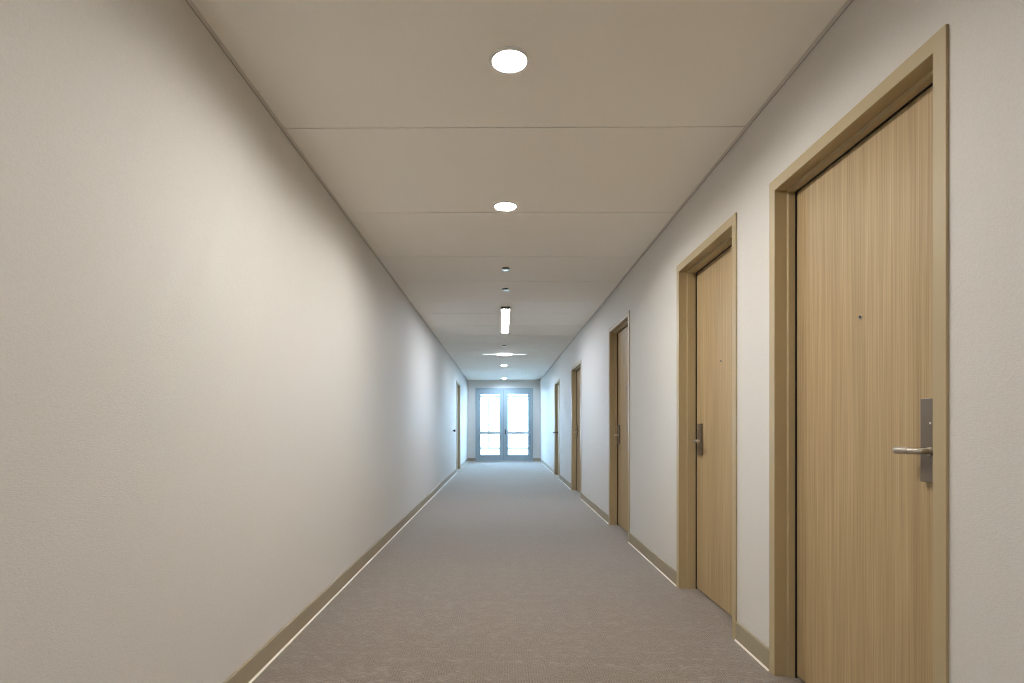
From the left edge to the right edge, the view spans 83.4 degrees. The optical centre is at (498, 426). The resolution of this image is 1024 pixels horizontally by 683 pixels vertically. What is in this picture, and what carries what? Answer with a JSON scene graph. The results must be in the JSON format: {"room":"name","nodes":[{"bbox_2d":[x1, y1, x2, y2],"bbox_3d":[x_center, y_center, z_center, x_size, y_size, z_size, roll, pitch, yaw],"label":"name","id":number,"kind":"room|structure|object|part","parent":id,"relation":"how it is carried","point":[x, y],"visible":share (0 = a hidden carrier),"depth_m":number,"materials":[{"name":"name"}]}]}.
{"room":"hotel corridor","nodes":[
{"label":"hotel corridor","id":0,"kind":"room"},
{"bbox_2d":[0,0,467,682],"bbox_3d":[-1.152,-0.182,7.258,0.240,2.545,21.700,0,0,0],"label":"wall","id":1,"kind":"structure","parent":0,"point":[217,397],"depth_m":1.86,"materials":[{"name":"paint"}]},
{"bbox_2d":[186,0,467,379],"bbox_3d":[-1.022,-1.454,7.257,0.020,0.002,21.700,0,0,0],"label":"trim","id":2,"kind":"structure","parent":1,"relation":"attached to","point":[191,4],"depth_m":2.75,"materials":[{"name":"white paint"}]},
{"bbox_2d":[223,468,456,682],"bbox_3d":[-1.039,1.041,4.994,0.015,0.098,17.173,0,0,0],"label":"baseboard","id":3,"kind":"structure","parent":1,"relation":"attached to","point":[254,666],"depth_m":3.24,"materials":[{"name":"brown wood"}]},
{"bbox_2d":[456,381,459,468],"bbox_3d":[-1.077,0.002,14.197,0.198,2.177,1.234,0,0,0],"label":"door","id":4,"kind":"structure","parent":1,"relation":"in","point":[457,382],"depth_m":14.64,"materials":[{"name":"beige paint"}]},
{"bbox_2d":[460,458,467,468],"bbox_3d":[-0.963,1.041,16.460,0.015,0.098,3.293,0,0,0],"label":"baseboard","id":5,"kind":"structure","parent":1,"relation":"attached to","point":[466,460],"depth_m":16.18,"materials":[{"name":"beige wood"}]},
{"bbox_2d":[468,380,539,460],"bbox_3d":[0.180,-0.182,18.199,2.678,2.545,0.200,0,0,0],"label":"wall","id":6,"kind":"structure","parent":0,"point":[472,384],"depth_m":18.10,"materials":[{"name":"paint"}]},
{"bbox_2d":[476,388,532,460],"bbox_3d":[0.193,-0.060,18.144,1.815,2.300,0.190,0,0,0],"label":"door","id":7,"kind":"structure","parent":6,"relation":"in","point":[503,432],"depth_m":18.11,"materials":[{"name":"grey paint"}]},
{"bbox_2d":[192,0,846,379],"bbox_3d":[0.107,-1.495,7.249,2.678,0.080,22.100,0,0,0],"label":"ceiling","id":8,"kind":"structure","parent":0,"point":[620,109],"depth_m":2.73,"materials":[{"name":"grey paint"}]},
{"bbox_2d":[482,354,525,355],"bbox_3d":[0.127,-1.440,11.549,0.900,0.031,0.126,0,0,0],"label":"recessed light","id":9,"kind":"object","parent":8,"relation":"in","point":[482,354],"visible":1,"depth_m":11.53,"materials":[{"name":"white plastic"}]},
{"bbox_2d":[501,307,509,332],"bbox_3d":[0.095,-1.440,7.859,0.114,0.030,1.794,0,0,0],"label":"recessed light","id":10,"kind":"object","parent":8,"relation":"in","point":[505,311],"visible":1,"depth_m":7.65,"materials":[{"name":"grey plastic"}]},
{"bbox_2d":[493,201,517,210],"bbox_3d":[0.047,-1.451,3.787,0.168,0.008,0.168,0,0,0],"label":"recessed light","id":11,"kind":"object","parent":8,"relation":"in","point":[502,205],"visible":1,"depth_m":3.78,"materials":[{"name":"white plastic"}]},
{"bbox_2d":[488,46,530,73],"bbox_3d":[0.045,-1.451,2.279,0.168,0.008,0.168,0,0,0],"label":"recessed light","id":12,"kind":"object","parent":8,"relation":"in","point":[506,59],"visible":1,"depth_m":2.27,"materials":[{"name":"white plastic"}]},
{"bbox_2d":[252,461,805,682],"bbox_3d":[0.107,1.150,7.229,2.678,0.120,22.060,0,0,0],"label":"floor","id":13,"kind":"structure","parent":0,"point":[505,574],"depth_m":3.38,"materials":[{"name":"carpet"}]},
{"bbox_2d":[540,0,1023,682],"bbox_3d":[1.366,-0.182,7.241,0.240,2.545,21.700,0,0,0],"label":"wall","id":14,"kind":"structure","parent":0,"point":[870,39],"depth_m":1.93,"materials":[{"name":"paint"}]},
{"bbox_2d":[540,458,553,473],"bbox_3d":[1.294,1.041,15.575,0.015,0.098,5.033,0,0,0],"label":"baseboard","id":15,"kind":"structure","parent":14,"relation":"attached to","point":[546,465],"depth_m":15.02,"materials":[{"name":"beige wood"}]},
{"bbox_2d":[553,379,559,474],"bbox_3d":[1.345,0.048,12.476,0.253,2.084,1.164,0,0,0],"label":"door","id":16,"kind":"structure","parent":14,"relation":"in","point":[556,432],"depth_m":12.96,"materials":[{"name":"beige paint"}]},
{"bbox_2d":[559,475,570,489],"bbox_3d":[1.263,1.041,10.887,0.015,0.098,2.016,0,0,0],"label":"baseboard","id":17,"kind":"structure","parent":14,"relation":"attached to","point":[568,484],"depth_m":10.76,"materials":[{"name":"beige wood"}]},
{"bbox_2d":[571,360,580,497],"bbox_3d":[1.351,0.041,9.271,0.198,2.099,1.214,0,0,0],"label":"door","id":18,"kind":"structure","parent":14,"relation":"in","point":[576,369],"depth_m":9.81,"materials":[{"name":"beige paint"}]},
{"bbox_2d":[580,492,608,523],"bbox_3d":[1.240,1.041,7.537,0.015,0.098,2.256,0,0,0],"label":"baseboard","id":19,"kind":"structure","parent":14,"relation":"attached to","point":[585,499],"depth_m":7.31,"materials":[{"name":"beige wood"}]},
{"bbox_2d":[609,310,629,541],"bbox_3d":[1.328,-0.001,5.896,0.198,2.182,1.024,0,0,0],"label":"door","id":20,"kind":"structure","parent":14,"relation":"in","point":[619,332],"depth_m":6.24,"materials":[{"name":"beige paint"}]},
{"bbox_3d":[1.313,0.086,6.254,0.016,0.205,0.064,0,0,0],"label":"lock plate","id":21,"kind":"part","parent":20,"relation":"part of","materials":[{"name":"grey metal"}]},
{"bbox_2d":[628,532,676,585],"bbox_3d":[1.221,1.041,4.649,0.015,0.098,1.471,0,0,0],"label":"baseboard","id":22,"kind":"structure","parent":14,"relation":"attached to","point":[648,554],"depth_m":4.48,"materials":[{"name":"brown wood"}]},
{"bbox_2d":[540,0,852,379],"bbox_3d":[1.236,-1.454,7.242,0.020,0.002,21.700,0,0,0],"label":"trim","id":23,"kind":"structure","parent":14,"relation":"attached to","point":[847,3],"depth_m":2.75,"materials":[{"name":"white paint"}]},
{"bbox_2d":[677,212,736,638],"bbox_3d":[1.312,-0.001,3.419,0.198,2.181,0.989,0,0,0],"label":"door","id":24,"kind":"structure","parent":14,"relation":"in","point":[706,278],"depth_m":3.65,"materials":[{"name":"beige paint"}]},
{"bbox_3d":[1.323,0.086,3.759,0.016,0.205,0.064,0,0,0],"label":"lock plate","id":25,"kind":"part","parent":24,"relation":"part of","materials":[{"name":"grey metal"}]},
{"bbox_2d":[734,621,768,670],"bbox_3d":[1.209,1.041,2.740,0.015,0.098,0.369,0,0,0],"label":"baseboard","id":26,"kind":"structure","parent":14,"relation":"attached to","point":[750,643],"depth_m":2.72,"materials":[{"name":"brown wood"}]},
{"bbox_2d":[769,24,948,682],"bbox_3d":[1.303,0.005,2.047,0.198,2.170,1.017,0,0,0],"label":"door","id":27,"kind":"structure","parent":14,"relation":"in","point":[859,221],"depth_m":2.02,"materials":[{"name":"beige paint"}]},
{"bbox_3d":[1.253,0.073,1.736,0.050,0.023,0.106,0,0,0],"label":"lever","id":28,"kind":"part","parent":27,"relation":"part of","materials":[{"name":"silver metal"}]},
{"bbox_3d":[1.283,0.041,1.692,0.016,0.250,0.086,0,0,0],"label":"lock plate","id":29,"kind":"part","parent":27,"relation":"part of","materials":[{"name":"grey metal"}]},
{"label":"outside","id":30,"kind":"structure","parent":0,"visible":0},
{"bbox_2d":[481,435,527,446],"bbox_3d":[0.326,1.370,49.149,80.000,0.240,61.700,0,0,0],"label":"ground","id":31,"kind":"structure","parent":30,"point":[513,440],"depth_m":49.54,"materials":[{"name":"white"}]},
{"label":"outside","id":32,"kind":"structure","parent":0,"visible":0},
{"bbox_2d":[481,449,527,454],"bbox_3d":[0.253,1.165,23.049,7.000,0.130,9.500,0,0,0],"label":"floor","id":33,"kind":"structure","parent":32,"point":[483,451],"depth_m":24.77,"materials":[{"name":"white"}]},
{"bbox_2d":[481,396,527,448],"bbox_3d":[0.284,-0.185,27.759,7.000,2.570,0.080,0,0,0],"label":"window","id":34,"kind":"structure","parent":33,"relation":"on","point":[488,447],"depth_m":27.72,"materials":[{"name":"grey"}]},
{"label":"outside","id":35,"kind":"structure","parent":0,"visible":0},
{"bbox_2d":[481,394,527,395],"bbox_3d":[0.253,-1.550,23.049,7.000,0.160,9.500,0,0,0],"label":"roof","id":36,"kind":"structure","parent":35,"point":[481,394],"depth_m":26.79,"materials":[{"name":"white"}]}
]}

